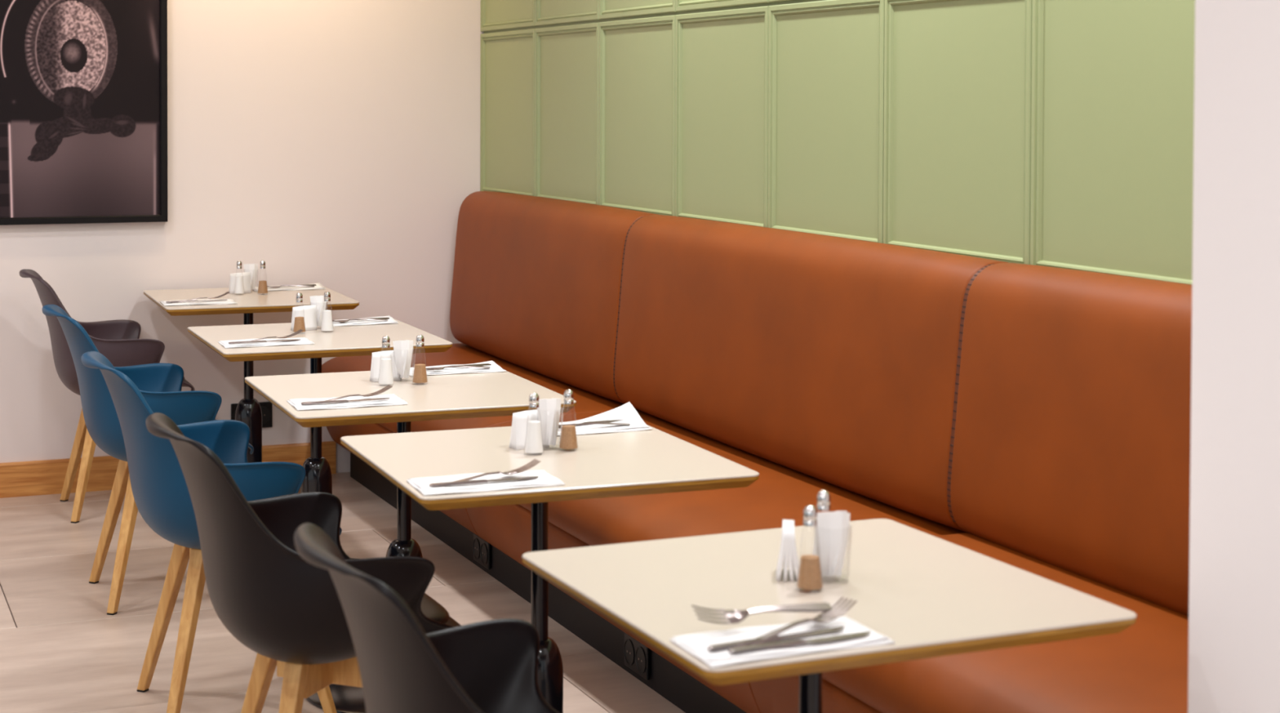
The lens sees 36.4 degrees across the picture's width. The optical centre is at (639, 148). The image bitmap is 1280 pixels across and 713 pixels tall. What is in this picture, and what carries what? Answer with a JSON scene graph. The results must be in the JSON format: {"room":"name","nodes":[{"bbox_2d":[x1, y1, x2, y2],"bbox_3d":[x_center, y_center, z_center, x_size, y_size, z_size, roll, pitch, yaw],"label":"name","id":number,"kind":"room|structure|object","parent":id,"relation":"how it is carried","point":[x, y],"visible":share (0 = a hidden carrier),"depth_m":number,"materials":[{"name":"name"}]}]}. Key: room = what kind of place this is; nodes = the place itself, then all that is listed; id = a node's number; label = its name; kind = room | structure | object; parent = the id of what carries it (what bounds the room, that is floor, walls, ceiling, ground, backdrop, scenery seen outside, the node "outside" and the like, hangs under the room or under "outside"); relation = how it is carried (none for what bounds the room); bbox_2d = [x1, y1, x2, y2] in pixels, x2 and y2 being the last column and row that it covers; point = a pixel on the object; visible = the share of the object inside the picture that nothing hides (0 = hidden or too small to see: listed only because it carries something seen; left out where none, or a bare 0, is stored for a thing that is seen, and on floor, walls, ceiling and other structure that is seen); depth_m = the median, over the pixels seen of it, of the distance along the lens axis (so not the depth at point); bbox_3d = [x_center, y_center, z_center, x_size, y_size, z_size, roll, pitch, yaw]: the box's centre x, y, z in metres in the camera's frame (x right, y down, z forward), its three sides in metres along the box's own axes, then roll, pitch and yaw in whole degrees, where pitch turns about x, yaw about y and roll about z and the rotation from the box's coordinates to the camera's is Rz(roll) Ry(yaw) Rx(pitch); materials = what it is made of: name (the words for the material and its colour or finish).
{"room":"restaurant dining area","nodes":[
{"label":"restaurant dining area","id":0,"kind":"room"},
{"bbox_2d":[0,0,484,472],"bbox_3d":[-3.592,-0.124,6.695,6.618,3.070,0.140,0,2,-23],"label":"wall","id":1,"kind":"structure","parent":0,"point":[335,144],"depth_m":7.55,"materials":[{"name":"white paint"}]},
{"bbox_2d":[0,0,168,225],"bbox_3d":[-2.190,-0.329,7.191,0.868,1.214,0.033,0,2,-23],"label":"framed print","id":2,"kind":"object","parent":1,"relation":"attached to","point":[83,83],"visible":1,"depth_m":7.24,"materials":[{"name":"black paper"}]},
{"bbox_2d":[0,440,336,497],"bbox_3d":[-3.905,1.232,6.511,5.880,0.127,0.018,0,2,-23],"label":"baseboard","id":3,"kind":"structure","parent":1,"relation":"attached to","point":[43,477],"depth_m":7.25,"materials":[{"name":"brown wood"}]},
{"bbox_2d":[231,401,272,427],"bbox_3d":[-1.502,1.032,7.529,0.160,0.100,0.012,0,2,-23],"label":"power socket","id":4,"kind":"object","parent":1,"relation":"attached to","point":[266,406],"visible":0.39,"depth_m":7.55,"materials":[{"name":"black plastic"}]},
{"bbox_2d":[0,471,685,712],"bbox_3d":[-1.673,1.470,2.043,6.498,0.120,9.997,0,2,-23],"label":"floor","id":5,"kind":"structure","parent":0,"point":[61,651],"depth_m":5.50,"materials":[{"name":"beige wood"}]},
{"bbox_2d":[18,268,195,523],"bbox_3d":[-1.907,0.859,6.971,0.608,0.864,0.649,0,1,-22],"label":"armchair","id":6,"kind":"object","parent":5,"relation":"on","point":[118,340],"visible":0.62,"depth_m":6.78,"materials":[{"name":"grey plastic"}]},
{"bbox_2d":[41,304,253,614],"bbox_3d":[-1.458,0.889,5.773,0.608,0.864,0.649,0,2,-23],"label":"armchair","id":7,"kind":"object","parent":5,"relation":"on","point":[160,384],"visible":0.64,"depth_m":5.59,"materials":[{"name":"blue plastic"}]},
{"bbox_2d":[81,351,342,712],"bbox_3d":[-1.033,0.917,4.691,0.608,0.864,0.649,0,2,-23],"label":"armchair","id":8,"kind":"object","parent":5,"relation":"on","point":[160,491],"visible":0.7,"depth_m":4.51,"materials":[{"name":"blue plastic"}]},
{"bbox_2d":[143,286,359,493],"bbox_3d":[-1.434,0.913,7.130,0.675,0.750,0.693,0,1,-21],"label":"cafe table","id":9,"kind":"object","parent":5,"relation":"on","point":[248,411],"visible":0.56,"depth_m":7.09,"materials":[{"name":"beige laminate"}]},
{"bbox_2d":[160,298,236,305],"bbox_3d":[-1.561,0.540,6.876,0.254,0.007,0.163,0,1,-21],"label":"paper napkin","id":10,"kind":"object","parent":9,"relation":"on","point":[228,300],"visible":0.95,"depth_m":6.84,"materials":[{"name":"white paper"}]},
{"bbox_2d":[165,299,226,302],"bbox_3d":[-1.560,0.535,6.852,0.214,0.005,0.016,0,1,-22],"label":"knife","id":11,"kind":"object","parent":10,"relation":"on","point":[210,300],"visible":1,"depth_m":6.84,"materials":[{"name":"silver metal"}]},
{"bbox_2d":[186,291,229,300],"bbox_3d":[-1.557,0.528,6.891,0.204,0.036,0.028,-1,2,-27],"label":"fork","id":12,"kind":"object","parent":10,"relation":"on","point":[227,292],"visible":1,"depth_m":6.91,"materials":[{"name":"silver metal"}]},
{"bbox_2d":[234,260,244,294],"bbox_3d":[-1.479,0.474,7.180,0.041,0.125,0.041,0,2,-23],"label":"salt shaker","id":13,"kind":"object","parent":9,"relation":"on","point":[239,288],"visible":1,"depth_m":7.17,"materials":[{"name":"clear glass"}]},
{"bbox_2d":[228,271,250,293],"bbox_3d":[-1.487,0.498,7.232,0.078,0.077,0.037,0,2,-23],"label":"napkins","id":14,"kind":"object","parent":9,"relation":"on","point":[246,275],"visible":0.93,"depth_m":7.23,"materials":[{"name":"white paper"}]},
{"bbox_2d":[257,260,267,293],"bbox_3d":[-1.394,0.474,7.190,0.041,0.125,0.041,0,2,-23],"label":"pepper shaker","id":15,"kind":"object","parent":9,"relation":"on","point":[262,288],"visible":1,"depth_m":7.18,"materials":[{"name":"clear glass"}]},
{"bbox_2d":[253,282,326,291],"bbox_3d":[-1.340,0.525,7.404,0.274,0.012,0.148,0,1,-21],"label":"paper napkin","id":16,"kind":"object","parent":9,"relation":"on","point":[318,286],"visible":0.76,"depth_m":7.39,"materials":[{"name":"white paper"}]},
{"bbox_2d":[266,284,314,287],"bbox_3d":[-1.336,0.516,7.373,0.206,0.017,0.028,0,1,-21],"label":"fork","id":17,"kind":"object","parent":16,"relation":"on","point":[282,285],"visible":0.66,"depth_m":7.37,"materials":[{"name":"silver metal"}]},
{"bbox_2d":[266,284,315,287],"bbox_3d":[-1.339,0.521,7.411,0.214,0.005,0.016,0,2,-25],"label":"knife","id":18,"kind":"object","parent":16,"relation":"on","point":[301,284],"visible":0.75,"depth_m":7.44,"materials":[{"name":"silver metal"}]},
{"bbox_3d":[-1.458,0.492,7.299,0.055,0.084,0.055,0,2,-23],"label":"glass tumbler","id":19,"kind":"object","parent":9,"relation":"on","visible":0},
{"bbox_2d":[244,263,248,271],"bbox_3d":[-1.470,0.479,7.300,0.033,0.097,0.009,0,1,2],"label":"sachet","id":20,"kind":"object","parent":19,"relation":"in","point":[246,265],"visible":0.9,"depth_m":7.30,"materials":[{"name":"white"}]},
{"bbox_2d":[248,263,254,288],"bbox_3d":[-1.456,0.479,7.298,0.022,0.095,0.010,0,1,-8],"label":"sachet","id":21,"kind":"object","parent":19,"relation":"in","point":[251,266],"visible":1,"depth_m":7.30,"materials":[{"name":"white paper"}]},
{"bbox_2d":[250,263,257,289],"bbox_3d":[-1.448,0.479,7.302,0.009,0.097,0.039,1,2,32],"label":"sachet","id":22,"kind":"object","parent":19,"relation":"in","point":[255,264],"visible":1,"depth_m":7.30,"materials":[{"name":"white paper"}]},
{"bbox_2d":[146,412,461,712],"bbox_3d":[-0.645,0.940,3.768,0.608,0.864,0.649,0,2,-24],"label":"armchair","id":23,"kind":"object","parent":5,"relation":"on","point":[287,609],"visible":0.85,"depth_m":3.56,"materials":[{"name":"black plastic"}]},
{"bbox_2d":[187,319,452,559],"bbox_3d":[-0.992,0.943,5.960,0.675,0.750,0.693,0,1,-22],"label":"cafe table","id":24,"kind":"object","parent":5,"relation":"on","point":[349,340],"visible":0.55,"depth_m":5.92,"materials":[{"name":"beige laminate"}]},
{"bbox_2d":[217,337,315,347],"bbox_3d":[-1.102,0.569,5.736,0.266,0.006,0.158,0,1,-22],"label":"paper napkin","id":25,"kind":"object","parent":24,"relation":"on","point":[304,340],"visible":0.92,"depth_m":5.71,"materials":[{"name":"white paper"}]},
{"bbox_2d":[228,338,300,343],"bbox_3d":[-1.100,0.564,5.711,0.214,0.005,0.016,0,2,-23],"label":"knife","id":26,"kind":"object","parent":25,"relation":"on","point":[247,341],"visible":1,"depth_m":5.70,"materials":[{"name":"silver metal"}]},
{"bbox_2d":[253,328,302,340],"bbox_3d":[-1.097,0.557,5.750,0.204,0.036,0.028,-1,2,-28],"label":"fork","id":27,"kind":"object","parent":25,"relation":"on","point":[300,330],"visible":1,"depth_m":5.77,"materials":[{"name":"silver metal"}]},
{"bbox_2d":[293,292,305,332],"bbox_3d":[-1.049,0.505,5.990,0.041,0.125,0.041,0,2,-23],"label":"pepper shaker","id":28,"kind":"object","parent":24,"relation":"on","point":[299,323],"visible":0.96,"depth_m":5.98,"materials":[{"name":"silver metal"}]},
{"bbox_2d":[290,304,317,330],"bbox_3d":[-1.048,0.527,6.072,0.078,0.077,0.037,0,2,-26],"label":"napkins","id":29,"kind":"object","parent":24,"relation":"on","point":[308,313],"visible":0.8,"depth_m":6.06,"materials":[{"name":"white paper"}]},
{"bbox_2d":[321,291,333,332],"bbox_3d":[-0.969,0.504,6.027,0.041,0.125,0.041,0,2,-23],"label":"salt shaker","id":30,"kind":"object","parent":24,"relation":"on","point":[326,324],"visible":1,"depth_m":6.02,"materials":[{"name":"silver metal"}]},
{"bbox_2d":[332,315,399,326],"bbox_3d":[-0.913,0.554,6.271,0.254,0.012,0.148,0,1,-22],"label":"paper napkin","id":31,"kind":"object","parent":24,"relation":"on","point":[390,320],"visible":0.72,"depth_m":6.25,"materials":[{"name":"white paper"}]},
{"bbox_2d":[332,318,387,321],"bbox_3d":[-0.910,0.545,6.240,0.206,0.017,0.028,0,1,-22],"label":"fork","id":32,"kind":"object","parent":31,"relation":"on","point":[352,318],"visible":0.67,"depth_m":6.24,"materials":[{"name":"silver metal"}]},
{"bbox_2d":[332,316,389,321],"bbox_3d":[-0.912,0.550,6.278,0.214,0.005,0.016,0,2,-26],"label":"knife","id":33,"kind":"object","parent":31,"relation":"on","point":[386,317],"visible":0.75,"depth_m":6.30,"materials":[{"name":"silver metal"}]},
{"bbox_3d":[-1.009,0.522,6.116,0.055,0.084,0.055,0,2,-23],"label":"glass tumbler","id":34,"kind":"object","parent":24,"relation":"on","visible":0},
{"bbox_2d":[310,295,316,305],"bbox_3d":[-1.022,0.509,6.116,0.033,0.097,0.009,0,1,2],"label":"sachet","id":35,"kind":"object","parent":34,"relation":"in","point":[313,298],"visible":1,"depth_m":6.11,"materials":[{"name":"white paper"}]},
{"bbox_2d":[316,295,323,325],"bbox_3d":[-1.007,0.509,6.115,0.022,0.095,0.010,0,1,-8],"label":"sachet","id":36,"kind":"object","parent":34,"relation":"in","point":[318,297],"visible":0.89,"depth_m":6.11,"materials":[{"name":"white paper"}]},
{"bbox_2d":[317,295,326,325],"bbox_3d":[-0.999,0.510,6.119,0.009,0.097,0.039,1,2,32],"label":"sachet","id":37,"kind":"object","parent":34,"relation":"in","point":[321,313],"visible":0.68,"depth_m":6.11,"materials":[{"name":"white paper"}]},
{"bbox_2d":[244,370,576,712],"bbox_3d":[-0.588,0.971,4.850,0.675,0.750,0.693,0,1,-21],"label":"cafe table","id":38,"kind":"object","parent":5,"relation":"on","point":[500,393],"visible":0.48,"depth_m":4.77,"materials":[{"name":"beige laminate"}]},
{"bbox_2d":[286,393,408,410],"bbox_3d":[-0.693,0.598,4.605,0.266,0.006,0.157,0,1,-21],"label":"paper napkin","id":39,"kind":"object","parent":38,"relation":"on","point":[394,399],"visible":0.91,"depth_m":4.58,"materials":[{"name":"white paper"}]},
{"bbox_2d":[301,397,390,404],"bbox_3d":[-0.691,0.593,4.581,0.214,0.005,0.016,0,1,-22],"label":"knife","id":40,"kind":"object","parent":39,"relation":"on","point":[368,399],"visible":1,"depth_m":4.57,"materials":[{"name":"silver metal"}]},
{"bbox_2d":[324,384,392,400],"bbox_3d":[-0.689,0.586,4.620,0.204,0.036,0.028,-1,2,-27],"label":"fork","id":41,"kind":"object","parent":39,"relation":"on","point":[384,388],"visible":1,"depth_m":4.64,"materials":[{"name":"silver metal"}]},
{"bbox_2d":[369,350,401,382],"bbox_3d":[-0.650,0.555,4.981,0.078,0.077,0.037,0,2,-23],"label":"napkins","id":42,"kind":"object","parent":38,"relation":"on","point":[376,357],"visible":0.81,"depth_m":4.97,"materials":[{"name":"white paper"}]},
{"bbox_2d":[377,335,393,385],"bbox_3d":[-0.639,0.532,4.898,0.041,0.125,0.041,0,2,-23],"label":"salt shaker","id":43,"kind":"object","parent":38,"relation":"on","point":[385,377],"visible":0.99,"depth_m":4.89,"materials":[{"name":"silver metal"}]},
{"bbox_2d":[412,334,427,384],"bbox_3d":[-0.556,0.532,4.923,0.041,0.125,0.041,0,2,-23],"label":"pepper shaker","id":44,"kind":"object","parent":38,"relation":"on","point":[420,375],"visible":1,"depth_m":4.91,"materials":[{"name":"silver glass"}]},
{"bbox_2d":[409,360,506,376],"bbox_3d":[-0.499,0.582,5.167,0.264,0.013,0.146,0,1,-21],"label":"paper napkin","id":45,"kind":"object","parent":38,"relation":"on","point":[494,367],"visible":0.69,"depth_m":5.15,"materials":[{"name":"white paper"}]},
{"bbox_2d":[413,364,490,370],"bbox_3d":[-0.495,0.573,5.135,0.206,0.017,0.028,0,1,-21],"label":"fork","id":46,"kind":"object","parent":45,"relation":"on","point":[442,367],"visible":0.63,"depth_m":5.14,"materials":[{"name":"silver metal"}]},
{"bbox_2d":[426,363,491,368],"bbox_3d":[-0.497,0.578,5.173,0.214,0.005,0.016,0,2,-25],"label":"knife","id":47,"kind":"object","parent":45,"relation":"on","point":[480,364],"visible":0.73,"depth_m":5.19,"materials":[{"name":"silver metal"}]},
{"bbox_3d":[-0.604,0.551,4.979,0.055,0.084,0.055,0,2,-23],"label":"glass tumbler","id":48,"kind":"object","parent":38,"relation":"on","visible":0},
{"bbox_2d":[392,340,400,374],"bbox_3d":[-0.616,0.538,4.980,0.033,0.097,0.009,0,1,2],"label":"sachet","id":49,"kind":"object","parent":48,"relation":"in","point":[397,344],"visible":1,"depth_m":4.98,"materials":[{"name":"white paper"}]},
{"bbox_2d":[400,340,408,377],"bbox_3d":[-0.602,0.538,4.978,0.022,0.095,0.010,0,1,-8],"label":"sachet","id":50,"kind":"object","parent":48,"relation":"in","point":[403,343],"visible":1,"depth_m":4.97,"materials":[{"name":"white paper"}]},
{"bbox_2d":[402,340,413,377],"bbox_3d":[-0.594,0.538,4.982,0.009,0.097,0.039,1,2,32],"label":"sachet","id":51,"kind":"object","parent":48,"relation":"in","point":[411,345],"visible":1,"depth_m":4.98,"materials":[{"name":"white paper"}]},
{"bbox_2d":[293,522,559,712],"bbox_3d":[-0.186,0.966,2.770,0.608,0.864,0.649,0,2,-23],"label":"armchair","id":52,"kind":"object","parent":5,"relation":"on","point":[491,665],"visible":1,"depth_m":2.66,"materials":[{"name":"black plastic"}]},
{"bbox_2d":[340,424,759,712],"bbox_3d":[-0.204,0.994,3.957,0.675,0.750,0.693,0,1,-21],"label":"cafe table","id":53,"kind":"object","parent":5,"relation":"on","point":[654,460],"visible":0.63,"depth_m":3.89,"materials":[{"name":"beige laminate"}]},
{"bbox_2d":[406,469,564,495],"bbox_3d":[-0.289,0.623,3.644,0.276,0.006,0.153,0,1,-21],"label":"paper napkin","id":54,"kind":"object","parent":53,"relation":"on","point":[544,479],"visible":0.88,"depth_m":3.63,"materials":[{"name":"white paper"}]},
{"bbox_2d":[429,475,538,486],"bbox_3d":[-0.288,0.618,3.620,0.214,0.005,0.016,0,1,-22],"label":"knife","id":55,"kind":"object","parent":54,"relation":"on","point":[478,481],"visible":1,"depth_m":3.61,"materials":[{"name":"silver metal"}]},
{"bbox_2d":[452,458,540,481],"bbox_3d":[-0.285,0.610,3.659,0.204,0.036,0.028,-1,2,-27],"label":"fork","id":56,"kind":"object","parent":54,"relation":"on","point":[527,466],"visible":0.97,"depth_m":3.68,"materials":[{"name":"silver metal"}]},
{"bbox_2d":[509,409,549,449],"bbox_3d":[-0.228,0.580,4.026,0.078,0.077,0.037,-1,2,-29],"label":"napkins","id":57,"kind":"object","parent":53,"relation":"on","point":[519,424],"visible":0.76,"depth_m":4.01,"materials":[{"name":"white paper"}]},
{"bbox_2d":[524,392,544,454],"bbox_3d":[-0.215,0.557,3.949,0.041,0.125,0.041,0,2,-23],"label":"salt shaker","id":58,"kind":"object","parent":53,"relation":"on","point":[534,444],"visible":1,"depth_m":3.94,"materials":[{"name":"silver metal"}]},
{"bbox_2d":[558,389,578,450],"bbox_3d":[-0.147,0.556,3.995,0.041,0.125,0.041,0,2,-23],"label":"pepper shaker","id":59,"kind":"object","parent":53,"relation":"on","point":[568,440],"visible":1,"depth_m":3.98,"materials":[{"name":"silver metal"}]},
{"bbox_2d":[557,401,652,435],"bbox_3d":[-0.122,0.591,4.261,0.274,0.041,0.158,0,1,-21],"label":"paper napkin","id":60,"kind":"object","parent":53,"relation":"on","point":[627,412],"visible":0.56,"depth_m":4.29,"materials":[{"name":"white paper"}]},
{"bbox_2d":[558,418,624,426],"bbox_3d":[-0.121,0.601,4.268,0.214,0.005,0.016,0,2,-25],"label":"knife","id":61,"kind":"object","parent":60,"relation":"on","point":[617,420],"visible":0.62,"depth_m":4.28,"materials":[{"name":"silver metal"}]},
{"bbox_2d":[558,422,630,428],"bbox_3d":[-0.118,0.596,4.230,0.206,0.017,0.028,0,1,-21],"label":"fork","id":62,"kind":"object","parent":60,"relation":"on","point":[584,423],"visible":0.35,"depth_m":4.24,"materials":[{"name":"silver metal"}]},
{"bbox_3d":[-0.186,0.576,4.011,0.055,0.084,0.055,0,2,-23],"label":"glass tumbler","id":63,"kind":"object","parent":53,"relation":"on","visible":0},
{"bbox_2d":[537,398,546,444],"bbox_3d":[-0.198,0.563,4.012,0.033,0.097,0.009,0,1,2],"label":"sachet","id":64,"kind":"object","parent":63,"relation":"in","point":[542,409],"visible":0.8,"depth_m":4.01,"materials":[{"name":"white paper"}]},
{"bbox_2d":[546,398,556,444],"bbox_3d":[-0.183,0.562,4.010,0.022,0.095,0.010,0,1,-8],"label":"sachet","id":65,"kind":"object","parent":63,"relation":"in","point":[549,402],"visible":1,"depth_m":4.01,"materials":[{"name":"white paper"}]},
{"bbox_2d":[548,398,560,444],"bbox_3d":[-0.175,0.563,4.014,0.009,0.097,0.039,1,2,32],"label":"sachet","id":66,"kind":"object","parent":63,"relation":"in","point":[552,432],"visible":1,"depth_m":4.01,"materials":[{"name":"white paper"}]},
{"bbox_2d":[321,191,1191,712],"bbox_3d":[0.066,0.780,5.316,0.688,1.114,5.279,0,2,-23],"label":"banquette","id":67,"kind":"object","parent":5,"relation":"on","point":[1036,420],"visible":0.6,"depth_m":4.60,"materials":[{"name":"brown leather"}]},
{"bbox_2d":[321,342,636,432],"bbox_3d":[-0.611,0.880,6.912,0.688,0.161,1.816,0,2,-23],"label":"seat cushion","id":68,"kind":"object","parent":67,"relation":"on","point":[588,401],"depth_m":6.79,"materials":[{"name":"orange leather"}]},
{"bbox_2d":[472,533,490,569],"bbox_3d":[-0.495,1.255,6.076,0.012,0.085,0.150,0,2,-23],"label":"power socket","id":69,"kind":"object","parent":67,"relation":"attached to","point":[481,548],"visible":0.9,"depth_m":6.06,"materials":[{"name":"black plastic"}]},
{"bbox_2d":[449,191,658,404],"bbox_3d":[-0.359,0.495,6.983,0.164,0.628,1.758,0,2,-23],"label":"backrest cushion","id":70,"kind":"object","parent":67,"relation":"on","point":[537,282],"depth_m":6.78,"materials":[{"name":"orange leather"}]},
{"bbox_2d":[623,632,649,679],"bbox_3d":[-0.009,1.284,4.932,0.012,0.085,0.150,0,2,-23],"label":"power socket","id":71,"kind":"object","parent":67,"relation":"attached to","point":[637,655],"visible":0.94,"depth_m":4.92,"materials":[{"name":"black plastic"}]},
{"bbox_2d":[486,408,966,546],"bbox_3d":[0.129,0.925,5.169,0.688,0.161,1.968,0,2,-23],"label":"seat cushion","id":72,"kind":"object","parent":67,"relation":"on","point":[781,491],"depth_m":4.81,"materials":[{"name":"brown leather"}]},
{"bbox_2d":[614,214,1008,532],"bbox_3d":[0.371,0.539,5.262,0.164,0.628,1.959,0,2,-23],"label":"backrest cushion","id":73,"kind":"object","parent":67,"relation":"on","point":[813,362],"depth_m":4.99,"materials":[{"name":"brown leather"}]},
{"bbox_2d":[822,532,1188,712],"bbox_3d":[0.805,0.956,3.576,0.688,0.181,1.490,0,2,-23],"label":"seat cushion","id":74,"kind":"object","parent":67,"relation":"on","point":[1143,667],"depth_m":3.41,"materials":[{"name":"brown leather"}]},
{"bbox_2d":[950,262,1191,616],"bbox_3d":[1.048,0.580,3.667,0.164,0.628,1.486,0,2,-23],"label":"backrest cushion","id":75,"kind":"object","parent":67,"relation":"on","point":[1070,403],"depth_m":3.91,"materials":[{"name":"brown leather"}]},
{"bbox_2d":[522,518,1136,712],"bbox_3d":[0.254,1.021,2.913,0.675,0.750,0.693,0,2,-24],"label":"cafe table","id":76,"kind":"object","parent":5,"relation":"on","point":[932,596],"visible":0.91,"depth_m":2.84,"materials":[{"name":"beige laminate"}]},
{"bbox_2d":[691,602,831,623],"bbox_3d":[0.165,0.620,2.629,0.207,0.027,0.028,0,2,-25],"label":"fork","id":77,"kind":"object","parent":76,"relation":"on","point":[734,616],"visible":1,"depth_m":2.62,"materials":[{"name":"silver metal"}]},
{"bbox_2d":[669,615,894,667],"bbox_3d":[0.188,0.650,2.579,0.276,0.006,0.142,0,2,-24],"label":"paper napkin","id":78,"kind":"object","parent":76,"relation":"on","point":[696,644],"visible":0.83,"depth_m":2.57,"materials":[{"name":"white paper"}]},
{"bbox_2d":[706,626,844,650],"bbox_3d":[0.183,0.644,2.567,0.214,0.005,0.016,-1,2,-28],"label":"knife","id":79,"kind":"object","parent":78,"relation":"on","point":[727,645],"visible":1,"depth_m":2.56,"materials":[{"name":"silver metal"}]},
{"bbox_2d":[728,631,871,653],"bbox_3d":[0.213,0.645,2.547,0.214,0.005,0.016,0,2,-25],"label":"knife","id":80,"kind":"object","parent":78,"relation":"on","point":[755,647],"visible":1,"depth_m":2.54,"materials":[{"name":"silver metal"}]},
{"bbox_2d":[746,596,857,645],"bbox_3d":[0.212,0.633,2.604,0.204,0.029,0.028,-1,2,-42],"label":"fork","id":81,"kind":"object","parent":78,"relation":"on","point":[820,618],"visible":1,"depth_m":2.63,"materials":[{"name":"silver metal"}]},
{"bbox_2d":[776,519,799,581],"bbox_3d":[0.225,0.607,2.945,0.037,0.077,0.078,0,1,4],"label":"napkins","id":82,"kind":"object","parent":76,"relation":"on","point":[788,554],"visible":0.97,"depth_m":2.91,"materials":[{"name":"white paper"}]},
{"bbox_2d":[796,504,823,591],"bbox_3d":[0.249,0.585,2.855,0.041,0.125,0.041,0,2,-23],"label":"pepper shaker","id":83,"kind":"object","parent":76,"relation":"on","point":[809,574],"visible":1,"depth_m":2.84,"materials":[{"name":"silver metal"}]},
{"bbox_2d":[812,489,830,571],"bbox_3d":[0.280,0.582,2.965,0.041,0.125,0.041,0,2,-23],"label":"salt shaker","id":84,"kind":"object","parent":76,"relation":"on","point":[823,496],"visible":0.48,"depth_m":2.96,"materials":[{"name":"silver metal"}]},
{"bbox_3d":[0.289,0.604,2.912,0.055,0.084,0.055,0,2,-23],"label":"glass tumbler","id":85,"kind":"object","parent":76,"relation":"on","visible":0},
{"bbox_2d":[816,511,829,575],"bbox_3d":[0.277,0.591,2.913,0.033,0.097,0.009,0,1,2],"label":"sachet","id":86,"kind":"object","parent":85,"relation":"in","point":[823,522],"visible":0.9,"depth_m":2.91,"materials":[{"name":"white paper"}]},
{"bbox_2d":[827,511,842,575],"bbox_3d":[0.292,0.591,2.912,0.022,0.095,0.010,0,1,-8],"label":"sachet","id":87,"kind":"object","parent":85,"relation":"in","point":[835,518],"visible":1,"depth_m":2.91,"materials":[{"name":"white paper"}]},
{"bbox_2d":[835,511,846,520],"bbox_3d":[0.297,0.591,2.920,0.031,0.097,0.009,-1,2,-27],"label":"sachet","id":88,"kind":"object","parent":85,"relation":"in","point":[835,511],"visible":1,"depth_m":2.92,"materials":[{"name":"white paper"}]},
{"bbox_2d":[832,511,850,576],"bbox_3d":[0.302,0.593,2.919,0.009,0.097,0.049,1,2,34],"label":"sachet","id":89,"kind":"object","parent":85,"relation":"in","point":[846,524],"visible":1,"depth_m":2.92,"materials":[{"name":"white paper"}]},
{"bbox_2d":[480,0,1195,284],"bbox_3d":[0.451,-0.030,5.462,0.140,2.970,5.292,0,2,-23],"label":"wall","id":90,"kind":"structure","parent":0,"point":[1051,133],"depth_m":4.97,"materials":[{"name":"green paint"}]},
{"bbox_2d":[1187,0,1279,712],"bbox_3d":[1.366,0.047,2.404,0.843,2.970,1.055,0,2,-23],"label":"wall","id":91,"kind":"structure","parent":0,"point":[1234,600],"depth_m":2.64,"materials":[{"name":"white paint"}]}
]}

